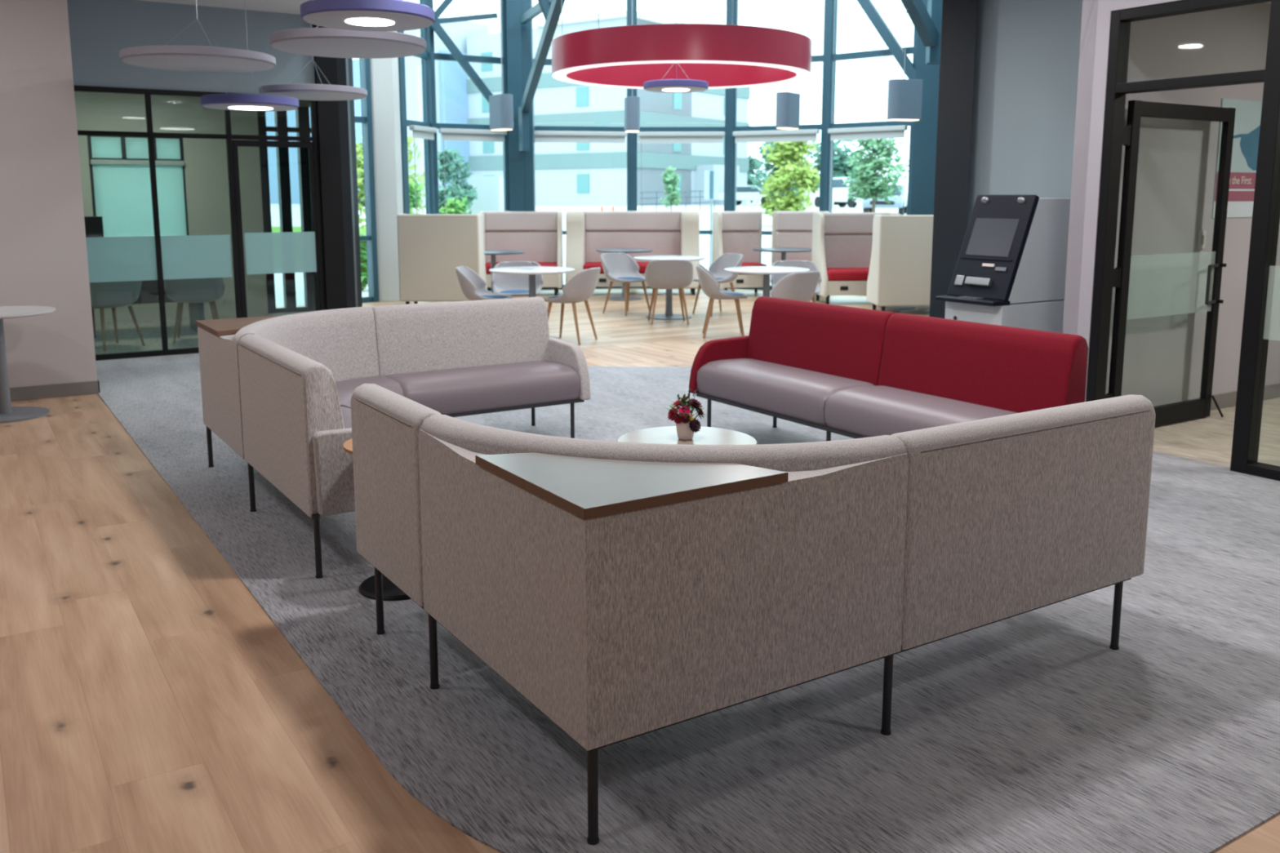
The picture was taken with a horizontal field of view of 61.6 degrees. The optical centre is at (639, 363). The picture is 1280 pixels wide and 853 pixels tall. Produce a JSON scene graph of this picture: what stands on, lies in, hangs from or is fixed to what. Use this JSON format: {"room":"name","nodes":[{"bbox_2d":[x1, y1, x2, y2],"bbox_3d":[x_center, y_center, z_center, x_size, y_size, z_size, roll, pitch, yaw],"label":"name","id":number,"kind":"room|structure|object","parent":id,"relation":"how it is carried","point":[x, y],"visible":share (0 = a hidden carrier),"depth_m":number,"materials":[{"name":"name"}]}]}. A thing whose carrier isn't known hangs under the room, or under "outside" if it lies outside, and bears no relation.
{"room":"office lobby lounge","nodes":[
{"label":"office lobby lounge","id":0,"kind":"room"},
{"bbox_2d":[0,0,97,387],"bbox_3d":[-7.941,-1.150,6.615,7.860,3.220,1.830,-6,11,-32],"label":"wall","id":1,"kind":"structure","parent":0,"point":[43,253],"depth_m":7.82,"materials":[{"name":"white paint"}]},
{"bbox_2d":[9,378,100,401],"bbox_3d":[-7.076,0.311,7.365,5.872,0.100,1.795,-6,11,-32],"label":"baseboard","id":2,"kind":"structure","parent":1,"relation":"attached to","point":[56,390],"depth_m":8.02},
{"bbox_2d":[66,0,315,94],"bbox_3d":[-4.148,-2.924,9.965,2.395,0.795,0.140,-6,11,-32],"label":"wall","id":3,"kind":"structure","parent":0,"point":[99,29],"depth_m":9.79,"materials":[{"name":"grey paint"}]},
{"bbox_2d":[73,85,325,360],"bbox_3d":[-4.157,-1.312,10.134,2.290,2.447,0.050,-6,11,-32],"label":"glass partition frame","id":4,"kind":"structure","parent":3,"relation":"in","point":[157,257],"depth_m":10.02,"materials":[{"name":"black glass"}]},
{"bbox_2d":[231,139,320,317],"bbox_3d":[-3.554,-1.163,10.544,0.762,2.005,0.048,-6,11,-32],"label":"door","id":5,"kind":"structure","parent":4,"relation":"attached to","point":[285,252],"depth_m":10.51,"materials":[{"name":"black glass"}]},
{"bbox_2d":[74,91,310,323],"bbox_3d":[-5.600,-1.911,12.970,4.100,2.750,0.120,-6,11,-32],"label":"wall","id":6,"kind":"structure","parent":0,"point":[206,166],"depth_m":13.02,"materials":[{"name":"paint"}]},
{"bbox_2d":[87,135,189,235],"bbox_3d":[-5.938,-1.901,12.746,1.030,1.600,0.070,-6,11,-32],"label":"window","id":7,"kind":"structure","parent":6,"relation":"in","point":[122,138],"depth_m":12.56,"materials":[{"name":"metal"}]},
{"bbox_2d":[90,136,121,158],"bbox_3d":[-6.185,-2.501,12.442,0.310,0.240,0.004,-6,11,-32],"label":"window pane","id":8,"kind":"object","parent":7,"relation":"attached to","point":[101,147],"depth_m":12.44,"materials":[{"name":"glass"}]},
{"bbox_2d":[124,137,148,158],"bbox_3d":[-5.907,-2.529,12.618,0.250,0.240,0.004,-6,11,-32],"label":"window pane","id":9,"kind":"object","parent":7,"relation":"attached to","point":[135,148],"depth_m":12.61,"materials":[{"name":"glass"}]},
{"bbox_2d":[89,136,186,237],"bbox_3d":[-5.896,-1.881,12.684,1.010,1.540,0.076,-6,11,-32],"label":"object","id":10,"kind":"structure","parent":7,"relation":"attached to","point":[122,188],"depth_m":12.65,"materials":[{"name":"glass"}]},
{"bbox_2d":[155,137,180,159],"bbox_3d":[-5.625,-2.557,12.796,0.260,0.240,0.004,-6,11,-32],"label":"window pane","id":11,"kind":"object","parent":7,"relation":"attached to","point":[166,148],"depth_m":12.79,"materials":[{"name":"glass"}]},
{"bbox_2d":[257,106,315,313],"bbox_3d":[-4.319,-1.964,13.791,1.060,2.600,0.120,-6,11,-32],"label":"window","id":12,"kind":"structure","parent":6,"relation":"in","point":[303,128],"depth_m":13.62,"materials":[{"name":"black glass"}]},
{"bbox_2d":[141,0,309,14],"bbox_3d":[1.383,-2.071,1.712,18.500,0.120,19.900,-6,11,-32],"label":"ceiling","id":13,"kind":"structure","parent":0,"point":[291,6],"depth_m":9.83,"materials":[{"name":"paint"}]},
{"bbox_2d":[119,0,275,72],"bbox_3d":[-3.182,-2.550,7.697,1.044,0.792,1.044,-6,11,-32],"label":"pendant","id":14,"kind":"object","parent":13,"relation":"hanging from","point":[168,57],"visible":1,"depth_m":7.54,"materials":[{"name":"metal"}]},
{"bbox_2d":[200,0,298,111],"bbox_3d":[-3.151,-2.571,8.606,0.746,1.032,0.746,-6,11,-32],"label":"pendant","id":15,"kind":"object","parent":13,"relation":"hanging from","point":[240,102],"visible":0.98,"depth_m":8.44,"materials":[{"name":"metal"}]},
{"bbox_2d":[258,0,367,100],"bbox_3d":[-2.840,-2.757,9.285,0.902,0.874,0.902,-6,11,-32],"label":"pendant","id":16,"kind":"object","parent":13,"relation":"hanging from","point":[300,91],"visible":0.85,"depth_m":9.08,"materials":[{"name":"fabric"}]},
{"bbox_2d":[268,25,426,58],"bbox_3d":[-1.992,-2.515,7.298,1.038,0.736,1.038,-6,11,-32],"label":"pendant","id":17,"kind":"object","parent":13,"relation":"hanging from","point":[315,42],"visible":0.91,"depth_m":7.10,"materials":[{"name":"fabric"}]},
{"bbox_2d":[300,0,435,31],"bbox_3d":[-1.560,-2.325,6.115,0.748,0.745,0.748,-6,11,-32],"label":"pendant","id":18,"kind":"object","parent":13,"relation":"hanging from","point":[348,15],"visible":1,"depth_m":5.98,"materials":[{"name":"metal"}]},
{"bbox_2d":[337,57,358,307],"bbox_3d":[-3.432,-3.558,12.343,0.123,6.200,3.172,-2,9,-14],"label":"wall","id":19,"kind":"structure","parent":0,"point":[342,63],"depth_m":11.12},
{"bbox_2d":[0,288,1279,852],"bbox_3d":[0.705,0.846,4.652,20.000,0.125,24.761,-6,11,-32],"label":"floor","id":20,"kind":"structure","parent":0,"point":[150,703],"depth_m":3.45,"materials":[{"name":"brown wood"}]},
{"bbox_2d":[0,306,55,423],"bbox_3d":[-4.353,0.005,7.300,0.720,0.724,0.720,-6,11,-32],"label":"pedestal table","id":21,"kind":"object","parent":20,"relation":"on","point":[8,414],"visible":1,"depth_m":7.29,"materials":[{"name":"white laminate"}]},
{"bbox_2d":[89,280,145,351],"bbox_3d":[-5.223,-0.529,10.578,0.544,0.768,0.572,5,10,29],"label":"shell chair","id":22,"kind":"object","parent":20,"relation":"on","point":[106,295],"visible":0.61,"depth_m":10.40,"materials":[{"name":"grey plastic"}]},
{"bbox_2d":[91,280,204,337],"bbox_3d":[-5.553,-0.669,11.560,1.630,0.735,0.800,-6,11,-32],"label":"table","id":23,"kind":"object","parent":20,"relation":"on","point":[148,294],"visible":0.05,"depth_m":11.49,"materials":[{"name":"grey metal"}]},
{"bbox_2d":[84,216,103,237],"bbox_3d":[-5.986,-1.285,11.388,0.540,0.535,0.180,-6,11,-32],"label":"monitor","id":24,"kind":"object","parent":23,"relation":"on","point":[93,224],"visible":0.16,"depth_m":11.45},
{"bbox_2d":[164,277,224,343],"bbox_3d":[-4.580,-0.607,11.074,0.572,0.768,0.544,-3,9,-17],"label":"shell chair","id":25,"kind":"object","parent":20,"relation":"on","point":[211,289],"visible":0.79,"depth_m":10.89,"materials":[{"name":"grey plastic"}]},
{"bbox_2d":[311,24,347,310],"bbox_3d":[-3.126,-3.276,10.542,0.210,6.200,0.210,-6,11,-32],"label":"column corner","id":26,"kind":"structure","parent":20,"relation":"on","point":[327,111],"depth_m":10.69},
{"bbox_2d":[347,57,362,306],"bbox_3d":[-3.720,-3.660,12.989,0.360,6.200,0.300,4,10,24],"label":"column steel","id":27,"kind":"structure","parent":20,"relation":"on","point":[349,60],"depth_m":13.25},
{"bbox_2d":[369,31,403,301],"bbox_3d":[-3.575,-3.962,14.916,0.370,6.200,0.300,0,9,3],"label":"pier","id":28,"kind":"object","parent":20,"relation":"on","point":[384,81],"visible":0.7,"depth_m":14.99,"materials":[{"name":"paint"}]},
{"bbox_2d":[355,58,379,302],"bbox_3d":[-4.015,-3.904,14.545,0.731,6.200,0.150,-8,12,-43],"label":"window","id":29,"kind":"structure","parent":28,"relation":"attached to","point":[366,119],"depth_m":14.95,"materials":[{"name":"teal paint"}]},
{"bbox_2d":[397,0,439,213],"bbox_3d":[-3.285,-4.069,15.592,0.150,6.200,1.013,3,9,18],"label":"window","id":30,"kind":"structure","parent":20,"relation":"on","point":[404,123],"depth_m":15.79,"materials":[{"name":"teal paint"}]},
{"bbox_2d":[408,124,436,212],"bbox_3d":[-3.161,-2.842,15.744,0.090,1.230,0.673,3,9,18],"label":"roller shade","id":31,"kind":"object","parent":30,"relation":"attached to","point":[418,131],"visible":1,"depth_m":15.56,"materials":[{"name":"fabric"}]},
{"bbox_2d":[396,213,487,304],"bbox_3d":[-2.630,-1.370,14.361,1.060,1.250,0.700,0,9,0],"label":"booth seat","id":32,"kind":"object","parent":20,"relation":"on","point":[431,246],"visible":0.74,"depth_m":14.00,"materials":[{"name":"beige fabric"}]},
{"bbox_2d":[422,0,510,291],"bbox_3d":[-2.600,-4.184,16.323,1.418,6.200,0.150,-5,10,-30],"label":"window","id":33,"kind":"structure","parent":20,"relation":"on","point":[438,56],"depth_m":16.19,"materials":[{"name":"teal paint"}]},
{"bbox_2d":[438,128,506,211],"bbox_3d":[-2.534,-2.946,16.405,1.078,1.230,0.090,-5,10,-30],"label":"roller shade","id":34,"kind":"object","parent":33,"relation":"attached to","point":[447,134],"visible":0.96,"depth_m":16.27,"materials":[{"name":"fabric"}]},
{"bbox_2d":[455,266,512,300],"bbox_3d":[-1.622,-0.620,11.161,0.544,0.768,0.572,0,9,2],"label":"shell chair","id":35,"kind":"object","parent":20,"relation":"on","point":[473,286],"visible":0.78,"depth_m":11.10,"materials":[{"name":"plastic"}]},
{"bbox_2d":[430,0,564,231],"bbox_3d":[-1.518,-3.946,14.814,1.530,6.200,3.506,-6,11,-32],"label":"column","id":36,"kind":"structure","parent":20,"relation":"on","point":[524,74],"depth_m":16.06,"materials":[{"name":"metal"}]},
{"bbox_2d":[491,261,543,297],"bbox_3d":[-1.352,-0.725,11.825,0.572,0.768,0.544,0,9,-3],"label":"shell chair","id":37,"kind":"object","parent":20,"relation":"on","point":[513,285],"visible":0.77,"depth_m":11.95,"materials":[{"name":"grey plastic"}]},
{"bbox_2d":[479,211,563,295],"bbox_3d":[-1.806,-1.674,16.298,1.240,1.250,0.720,0,9,-2],"label":"booth seat","id":38,"kind":"object","parent":20,"relation":"on","point":[544,246],"visible":0.72,"depth_m":16.41,"materials":[{"name":"beige fabric"}]},
{"bbox_2d":[484,231,557,263],"bbox_3d":[-1.815,-1.776,16.530,1.120,0.500,0.130,0,9,-2],"label":"cushion","id":39,"kind":"object","parent":38,"relation":"on","point":[538,246],"depth_m":16.46,"materials":[{"name":"fabric"}]},
{"bbox_2d":[488,266,574,339],"bbox_3d":[-1.113,-0.604,11.130,0.880,0.740,0.880,-6,11,-32],"label":"bistro table","id":40,"kind":"object","parent":20,"relation":"on","point":[531,271],"visible":0.58,"depth_m":10.98,"materials":[{"name":"white laminate"}]},
{"bbox_2d":[501,0,636,289],"bbox_3d":[-1.090,-4.261,16.817,2.092,6.200,0.150,-2,9,-10],"label":"window","id":41,"kind":"structure","parent":20,"relation":"on","point":[548,61],"depth_m":16.89,"materials":[{"name":"teal paint"}]},
{"bbox_2d":[534,130,627,142],"bbox_3d":[-1.067,-3.021,16.883,1.752,1.230,0.090,-2,9,-10],"label":"roller shade","id":42,"kind":"object","parent":41,"relation":"attached to","point":[551,136],"visible":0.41,"depth_m":16.80,"materials":[{"name":"fabric"}]},
{"bbox_2d":[542,266,600,344],"bbox_3d":[-0.704,-0.606,11.069,0.544,0.768,0.572,3,10,21],"label":"shell chair","id":43,"kind":"object","parent":20,"relation":"on","point":[580,287],"visible":0.95,"depth_m":10.87,"materials":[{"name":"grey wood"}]},
{"bbox_2d":[600,252,651,315],"bbox_3d":[-0.188,-1.016,13.681,0.572,0.768,0.544,-9,12,-44],"label":"shell chair","id":44,"kind":"object","parent":20,"relation":"on","point":[618,267],"visible":0.94,"depth_m":13.76,"materials":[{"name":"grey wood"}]},
{"bbox_2d":[565,210,699,295],"bbox_3d":[-0.110,-1.688,16.387,2.020,1.250,0.700,0,9,0],"label":"booth seat","id":45,"kind":"object","parent":20,"relation":"on","point":[667,233],"visible":0.66,"depth_m":16.46,"materials":[{"name":"beige fabric"}]},
{"bbox_2d":[584,231,680,262],"bbox_3d":[-0.110,-1.789,16.609,1.490,0.500,0.130,0,9,0],"label":"cushion","id":46,"kind":"object","parent":45,"relation":"on","point":[662,242],"depth_m":16.53,"materials":[{"name":"fabric"}]},
{"bbox_2d":[644,258,693,324],"bbox_3d":[0.338,-0.860,12.686,0.572,0.768,0.544,-1,9,-5],"label":"shell chair","id":47,"kind":"object","parent":20,"relation":"on","point":[668,273],"visible":1,"depth_m":12.47,"materials":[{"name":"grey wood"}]},
{"bbox_2d":[633,255,705,319],"bbox_3d":[0.358,-0.933,13.221,0.880,0.740,0.880,-6,11,-32],"label":"bistro table","id":48,"kind":"object","parent":20,"relation":"on","point":[668,315],"visible":0.85,"depth_m":13.19,"materials":[{"name":"white laminate"}]},
{"bbox_2d":[626,0,737,288],"bbox_3d":[0.655,-4.285,16.966,1.711,6.200,0.150,0,9,2],"label":"window","id":49,"kind":"structure","parent":20,"relation":"on","point":[728,91],"depth_m":17.02,"materials":[{"name":"teal paint"}]},
{"bbox_2d":[637,131,724,142],"bbox_3d":[0.651,-3.044,17.029,1.371,1.230,0.090,0,9,2],"label":"roller shade","id":50,"kind":"object","parent":49,"relation":"attached to","point":[645,136],"visible":0.94,"depth_m":16.93,"materials":[{"name":"fabric"}]},
{"bbox_2d":[692,253,743,316],"bbox_3d":[0.991,-0.997,13.558,0.544,0.768,0.572,-5,10,-28],"label":"shell chair","id":51,"kind":"object","parent":20,"relation":"on","point":[717,268],"visible":0.61,"depth_m":13.66,"materials":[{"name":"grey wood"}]},
{"bbox_2d":[695,263,746,338],"bbox_3d":[0.864,-0.668,11.465,0.544,0.768,0.572,0,9,2],"label":"shell chair","id":52,"kind":"object","parent":20,"relation":"on","point":[708,283],"visible":1,"depth_m":11.28,"materials":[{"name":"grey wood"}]},
{"bbox_2d":[711,211,767,293],"bbox_3d":[1.539,-1.664,16.232,0.780,1.250,0.700,-1,9,-8],"label":"booth seat","id":53,"kind":"object","parent":20,"relation":"on","point":[733,232],"visible":0.58,"depth_m":16.32,"materials":[{"name":"beige fabric"}]},
{"bbox_2d":[721,231,759,262],"bbox_3d":[1.506,-1.764,16.452,0.660,0.500,0.130,-1,9,-8],"label":"cushion","id":54,"kind":"object","parent":53,"relation":"on","point":[744,243],"depth_m":16.38,"materials":[{"name":"fabric"}]},
{"bbox_2d":[724,266,809,297],"bbox_3d":[1.312,-0.609,11.162,0.880,0.740,0.880,-6,11,-32],"label":"bistro table","id":55,"kind":"object","parent":20,"relation":"on","point":[766,271],"visible":0.62,"depth_m":11.09,"materials":[{"name":"white laminate"}]},
{"bbox_2d":[724,0,835,289],"bbox_3d":[2.150,-4.226,16.595,1.723,6.200,0.150,4,10,26],"label":"window","id":56,"kind":"structure","parent":20,"relation":"on","point":[814,58],"depth_m":16.44,"materials":[{"name":"teal paint"}]},
{"bbox_2d":[733,128,819,210],"bbox_3d":[2.092,-2.988,16.672,1.383,1.230,0.090,4,10,26],"label":"roller shade","id":57,"kind":"object","parent":56,"relation":"attached to","point":[810,135],"visible":1,"depth_m":16.57,"materials":[{"name":"fabric"}]},
{"bbox_2d":[770,271,820,302],"bbox_3d":[1.461,-0.539,10.647,0.572,0.768,0.544,-8,12,-40],"label":"shell chair","id":58,"kind":"object","parent":20,"relation":"on","point":[802,286],"visible":0.55,"depth_m":10.37,"materials":[{"name":"grey plastic"}]},
{"bbox_2d":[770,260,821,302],"bbox_3d":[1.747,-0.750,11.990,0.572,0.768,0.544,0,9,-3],"label":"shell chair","id":59,"kind":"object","parent":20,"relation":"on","point":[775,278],"visible":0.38,"depth_m":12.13,"materials":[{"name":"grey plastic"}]},
{"bbox_2d":[771,211,829,265],"bbox_3d":[2.436,-1.673,16.289,0.840,1.250,0.700,1,9,4],"label":"booth seat","id":60,"kind":"object","parent":20,"relation":"on","point":[789,228],"visible":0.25,"depth_m":16.43,"materials":[{"name":"beige fabric"}]},
{"bbox_2d":[775,231,812,261],"bbox_3d":[2.452,-1.773,16.510,0.720,0.500,0.130,1,9,4],"label":"cushion","id":61,"kind":"object","parent":60,"relation":"on","point":[783,239],"depth_m":16.44,"materials":[{"name":"fabric"}]},
{"bbox_2d":[811,212,900,304],"bbox_3d":[3.055,-1.479,15.055,1.150,1.250,0.700,-1,9,-6],"label":"booth seat","id":62,"kind":"object","parent":20,"relation":"on","point":[842,242],"visible":0.56,"depth_m":15.12,"materials":[{"name":"beige fabric"}]},
{"bbox_2d":[824,234,872,267],"bbox_3d":[3.031,-1.579,15.275,1.030,0.500,0.130,-1,9,-6],"label":"cushion","id":63,"kind":"object","parent":62,"relation":"on","point":[842,251],"depth_m":15.20,"materials":[{"name":"fabric"}]},
{"bbox_2d":[818,0,916,295],"bbox_3d":[3.420,-4.098,15.780,1.609,6.200,0.150,7,12,40],"label":"window","id":64,"kind":"structure","parent":20,"relation":"on","point":[911,50],"depth_m":16.05,"materials":[{"name":"teal paint"}]},
{"bbox_2d":[827,125,907,211],"bbox_3d":[3.336,-2.863,15.874,1.269,1.230,0.090,7,12,40],"label":"roller shade","id":65,"kind":"object","parent":64,"relation":"attached to","point":[888,131],"visible":1,"depth_m":15.78,"materials":[{"name":"fabric"}]},
{"bbox_2d":[857,0,942,214],"bbox_3d":[3.542,-3.833,14.092,1.284,6.200,3.255,0,9,3],"label":"column","id":66,"kind":"structure","parent":20,"relation":"on","point":[926,15],"depth_m":14.88,"materials":[{"name":"metal"}]},
{"bbox_2d":[866,214,933,311],"bbox_3d":[3.480,-1.277,13.769,0.980,1.250,0.700,0,9,0],"label":"booth seat","id":67,"kind":"object","parent":20,"relation":"on","point":[900,273],"visible":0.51,"depth_m":13.43,"materials":[{"name":"beige fabric"}]},
{"bbox_2d":[95,353,1279,852],"bbox_3d":[0.158,0.363,7.370,6.345,0.016,9.600,-6,11,-32],"label":"rug","id":68,"kind":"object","parent":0,"point":[1026,732],"depth_m":3.13,"materials":[{"name":"carpet"}]},
{"bbox_2d":[342,438,411,600],"bbox_3d":[-0.929,0.579,4.134,0.390,0.562,0.390,-6,11,-32],"label":"side table","id":69,"kind":"object","parent":68,"relation":"on","point":[391,592],"visible":0.19,"depth_m":4.05,"materials":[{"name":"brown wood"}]},
{"bbox_2d":[195,297,591,578],"bbox_3d":[-0.946,0.208,5.598,2.146,0.851,2.131,-6,11,-32],"label":"sofa","id":70,"kind":"object","parent":68,"relation":"on","point":[277,391],"visible":0.77,"depth_m":5.99,"materials":[{"name":"grey fabric"}]},
{"bbox_2d":[616,426,757,444],"bbox_3d":[0.212,0.545,4.886,0.636,0.394,0.636,-6,11,-32],"label":"coffee table","id":71,"kind":"object","parent":68,"relation":"on","point":[667,434],"visible":0.23,"depth_m":4.93,"materials":[{"name":"white wood"}]},
{"bbox_2d":[350,383,1155,844],"bbox_3d":[0.343,0.508,3.687,2.181,0.851,1.686,-6,11,-32],"label":"sofa","id":72,"kind":"object","parent":68,"relation":"on","point":[625,591],"visible":1,"depth_m":2.82,"materials":[{"name":"grey fabric"}]},
{"bbox_2d":[688,296,1088,440],"bbox_3d":[1.206,0.154,5.943,0.585,0.851,2.430,-6,11,-32],"label":"sofa","id":73,"kind":"object","parent":68,"relation":"on","point":[853,372],"visible":0.77,"depth_m":5.79,"materials":[{"name":"fabric"}]},
{"bbox_2d":[928,0,977,318],"bbox_3d":[2.610,-3.091,8.726,0.275,6.400,0.200,3,9,16],"label":"column","id":74,"kind":"structure","parent":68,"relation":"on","point":[959,17],"depth_m":8.83,"materials":[{"name":"paint"}]},
{"bbox_2d":[935,195,1070,333],"bbox_3d":[2.752,-0.462,7.782,1.200,1.499,0.516,-6,11,-32],"label":"machine","id":75,"kind":"object","parent":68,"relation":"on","point":[1010,270],"visible":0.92,"depth_m":7.49,"materials":[{"name":"metal"}]},
{"bbox_2d":[935,295,1009,306],"bbox_3d":[2.322,-0.439,7.507,0.180,0.033,0.516,-6,11,-32],"label":"shelf","id":76,"kind":"object","parent":75,"relation":"attached to","point":[961,300],"depth_m":7.43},
{"bbox_2d":[967,0,1082,226],"bbox_3d":[3.327,-2.925,7.987,0.100,6.300,2.130,-6,11,-32],"label":"wall","id":77,"kind":"structure","parent":0,"point":[1027,62],"depth_m":8.47,"materials":[{"name":"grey paint"}]},
{"bbox_2d":[1062,0,1279,405],"bbox_3d":[8.586,-0.517,2.582,5.700,3.220,13.175,-6,11,-32],"label":"wall","id":78,"kind":"structure","parent":0,"point":[1166,315],"depth_m":6.97,"materials":[{"name":"white paint"}]},
{"bbox_2d":[1085,0,1279,480],"bbox_3d":[4.535,-0.367,3.773,0.110,2.555,6.485,-6,11,-32],"label":"door frame","id":79,"kind":"structure","parent":78,"relation":"in","point":[1265,221],"depth_m":5.79,"materials":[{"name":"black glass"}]},
{"bbox_2d":[1105,100,1235,426],"bbox_3d":[3.386,-0.597,6.794,1.240,2.040,0.122,-6,11,-32],"label":"door","id":80,"kind":"structure","parent":79,"relation":"attached to","point":[1166,414],"depth_m":6.76,"materials":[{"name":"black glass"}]},
{"bbox_2d":[1152,383,1279,410],"bbox_3d":[5.138,0.169,8.237,5.600,0.110,0.015,-6,11,-32],"label":"baseboard","id":81,"kind":"structure","parent":78,"relation":"attached to","point":[1225,400],"depth_m":7.64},
{"bbox_2d":[1212,97,1262,217],"bbox_3d":[4.392,-1.419,7.505,1.270,0.785,0.010,-6,11,-32],"label":"poster","id":82,"kind":"object","parent":78,"relation":"attached to","point":[1248,113],"visible":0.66,"depth_m":7.33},
{"bbox_2d":[1216,97,1262,173],"bbox_3d":[4.394,-1.570,7.480,1.270,0.480,0.002,-6,11,-32],"label":"photo","id":83,"kind":"object","parent":82,"relation":"on","point":[1248,113],"depth_m":7.30},
{"bbox_3d":[0.730,-6.886,13.069,9.700,0.150,10.761,-6,11,-32],"label":"ceiling","id":84,"kind":"structure","parent":0,"visible":0},
{"bbox_2d":[488,0,513,130],"bbox_3d":[-1.940,-5.172,14.878,0.200,3.798,0.400,-7,11,-37],"label":"pendant","id":85,"kind":"object","parent":84,"relation":"hanging from","point":[500,105],"visible":1,"depth_m":15.01,"materials":[{"name":"white"}]},
{"bbox_2d":[624,0,639,132],"bbox_3d":[-0.110,-5.234,15.273,0.200,3.798,0.400,-1,9,-5],"label":"pendant","id":86,"kind":"object","parent":84,"relation":"hanging from","point":[632,104],"visible":1,"depth_m":15.36,"materials":[{"name":"white"}]},
{"bbox_2d":[643,0,708,92],"bbox_3d":[0.413,-4.879,12.089,0.748,3.512,0.748,-6,11,-32],"label":"pendant","id":87,"kind":"object","parent":84,"relation":"hanging from","point":[666,85],"visible":0.98,"depth_m":12.13,"materials":[{"name":"metal"}]},
{"bbox_2d":[551,0,812,88],"bbox_3d":[0.470,-4.952,12.074,2.960,3.363,2.960,-6,11,-32],"label":"ring chandelier","id":88,"kind":"object","parent":84,"relation":"hanging from","point":[732,55],"visible":0.96,"depth_m":11.22,"materials":[{"name":"red paint"}]},
{"bbox_2d":[551,60,810,88],"bbox_3d":[0.470,-3.305,12.333,2.952,0.028,2.952,-6,11,-32],"label":"diffuser","id":89,"kind":"object","parent":88,"relation":"attached to","point":[800,71],"depth_m":12.11,"materials":[{"name":"white"}]},
{"bbox_2d":[775,0,799,129],"bbox_3d":[2.030,-5.126,14.581,0.200,3.798,0.400,6,11,36],"label":"pendant","id":90,"kind":"object","parent":84,"relation":"hanging from","point":[788,104],"visible":1,"depth_m":14.71,"materials":[{"name":"white"}]},
{"bbox_2d":[887,8,922,120],"bbox_3d":[3.230,-4.862,12.902,0.400,3.798,0.200,-2,9,-15],"label":"pendant","id":91,"kind":"object","parent":84,"relation":"hanging from","point":[904,97],"visible":1,"depth_m":13.07,"materials":[{"name":"white"}]},
{"label":"outside","id":92,"kind":"structure","parent":0,"visible":0},
{"bbox_2d":[270,200,906,306],"bbox_3d":[0.000,-11.988,84.665,316.155,1.050,276.431,-6,11,-32],"label":"ground","id":93,"kind":"structure","parent":92,"point":[704,212],"depth_m":47.64,"materials":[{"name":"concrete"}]},
{"bbox_2d":[355,135,425,231],"bbox_3d":[-7.093,-4.883,29.709,2.922,3.153,2.662,-1,9,-8],"label":"tree","id":94,"kind":"object","parent":93,"relation":"on","point":[360,172],"visible":0.2,"depth_m":29.29,"materials":[{"name":"green plant"}]},
{"bbox_2d":[124,10,750,205],"bbox_3d":[-20.436,-20.741,94.992,40.937,14.500,59.429,-6,11,-32],"label":"building","id":95,"kind":"structure","parent":93,"relation":"on","point":[567,174],"depth_m":78.61,"materials":[{"name":"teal glass"}]},
{"bbox_2d":[437,148,477,213],"bbox_3d":[-4.814,-4.238,27.642,1.482,2.597,1.334,-6,11,-32],"label":"tree","id":96,"kind":"object","parent":93,"relation":"on","point":[456,191],"visible":0.49,"depth_m":27.47,"materials":[{"name":"green plant"}]},
{"bbox_2d":[467,176,503,213],"bbox_3d":[-4.250,-4.013,29.738,0.850,2.300,1.000,0,9,0],"label":"enclosure","id":97,"kind":"object","parent":93,"relation":"on","point":[490,189],"visible":0.29,"depth_m":29.15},
{"bbox_2d":[657,166,682,210],"bbox_3d":[1.205,-6.139,39.504,0.860,2.199,0.937,-6,11,-32],"label":"tree","id":98,"kind":"object","parent":93,"relation":"on","point":[668,177],"visible":1,"depth_m":39.39,"materials":[{"name":"green plant"}]},
{"bbox_2d":[704,170,719,266],"bbox_3d":[1.360,-2.690,20.511,0.270,1.950,0.083,0,9,0],"label":"sign post","id":99,"kind":"object","parent":93,"relation":"on","point":[711,177],"visible":0.82,"depth_m":20.38,"materials":[{"name":"metal"}]},
{"bbox_2d":[718,185,778,204],"bbox_3d":[8.209,-12.367,79.034,4.620,1.448,1.870,5,10,27],"label":"car","id":100,"kind":"object","parent":93,"relation":"on","point":[744,193],"visible":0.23,"depth_m":78.20,"materials":[{"name":"white metal"}]},
{"bbox_2d":[750,142,814,202],"bbox_3d":[9.800,-13.146,73.102,4.440,4.826,4.814,2,9,10],"label":"tree","id":101,"kind":"object","parent":93,"relation":"on","point":[759,184],"visible":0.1,"depth_m":72.50,"materials":[{"name":"green plant"}]},
{"bbox_2d":[757,141,819,217],"bbox_3d":[5.461,-6.910,39.505,2.237,3.722,2.732,-6,11,-32],"label":"tree","id":102,"kind":"object","parent":93,"relation":"on","point":[799,173],"visible":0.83,"depth_m":38.96,"materials":[{"name":"green plant"}]},
{"bbox_2d":[808,177,862,208],"bbox_3d":[12.605,-10.367,65.172,2.020,1.798,5.220,-5,10,-27],"label":"truck","id":103,"kind":"object","parent":93,"relation":"on","point":[840,191],"visible":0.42,"depth_m":64.28,"materials":[{"name":"white metal"}]},
{"bbox_2d":[802,139,877,204],"bbox_3d":[15.451,-14.702,82.722,6.678,5.296,6.365,-6,11,-32],"label":"tree","id":104,"kind":"object","parent":93,"relation":"on","point":[840,159],"visible":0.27,"depth_m":81.64,"materials":[{"name":"green plant"}]},
{"bbox_2d":[842,137,908,212],"bbox_3d":[9.833,-7.858,44.487,2.766,3.852,2.592,2,9,14],"label":"tree","id":105,"kind":"object","parent":93,"relation":"on","point":[867,185],"visible":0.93,"depth_m":44.05,"materials":[{"name":"green plant"}]},
{"bbox_2d":[862,184,907,214],"bbox_3d":[11.797,-7.841,51.396,1.820,1.398,4.520,3,9,17],"label":"car","id":106,"kind":"object","parent":93,"relation":"on","point":[900,202],"visible":0.67,"depth_m":49.55,"materials":[{"name":"silver metal"}]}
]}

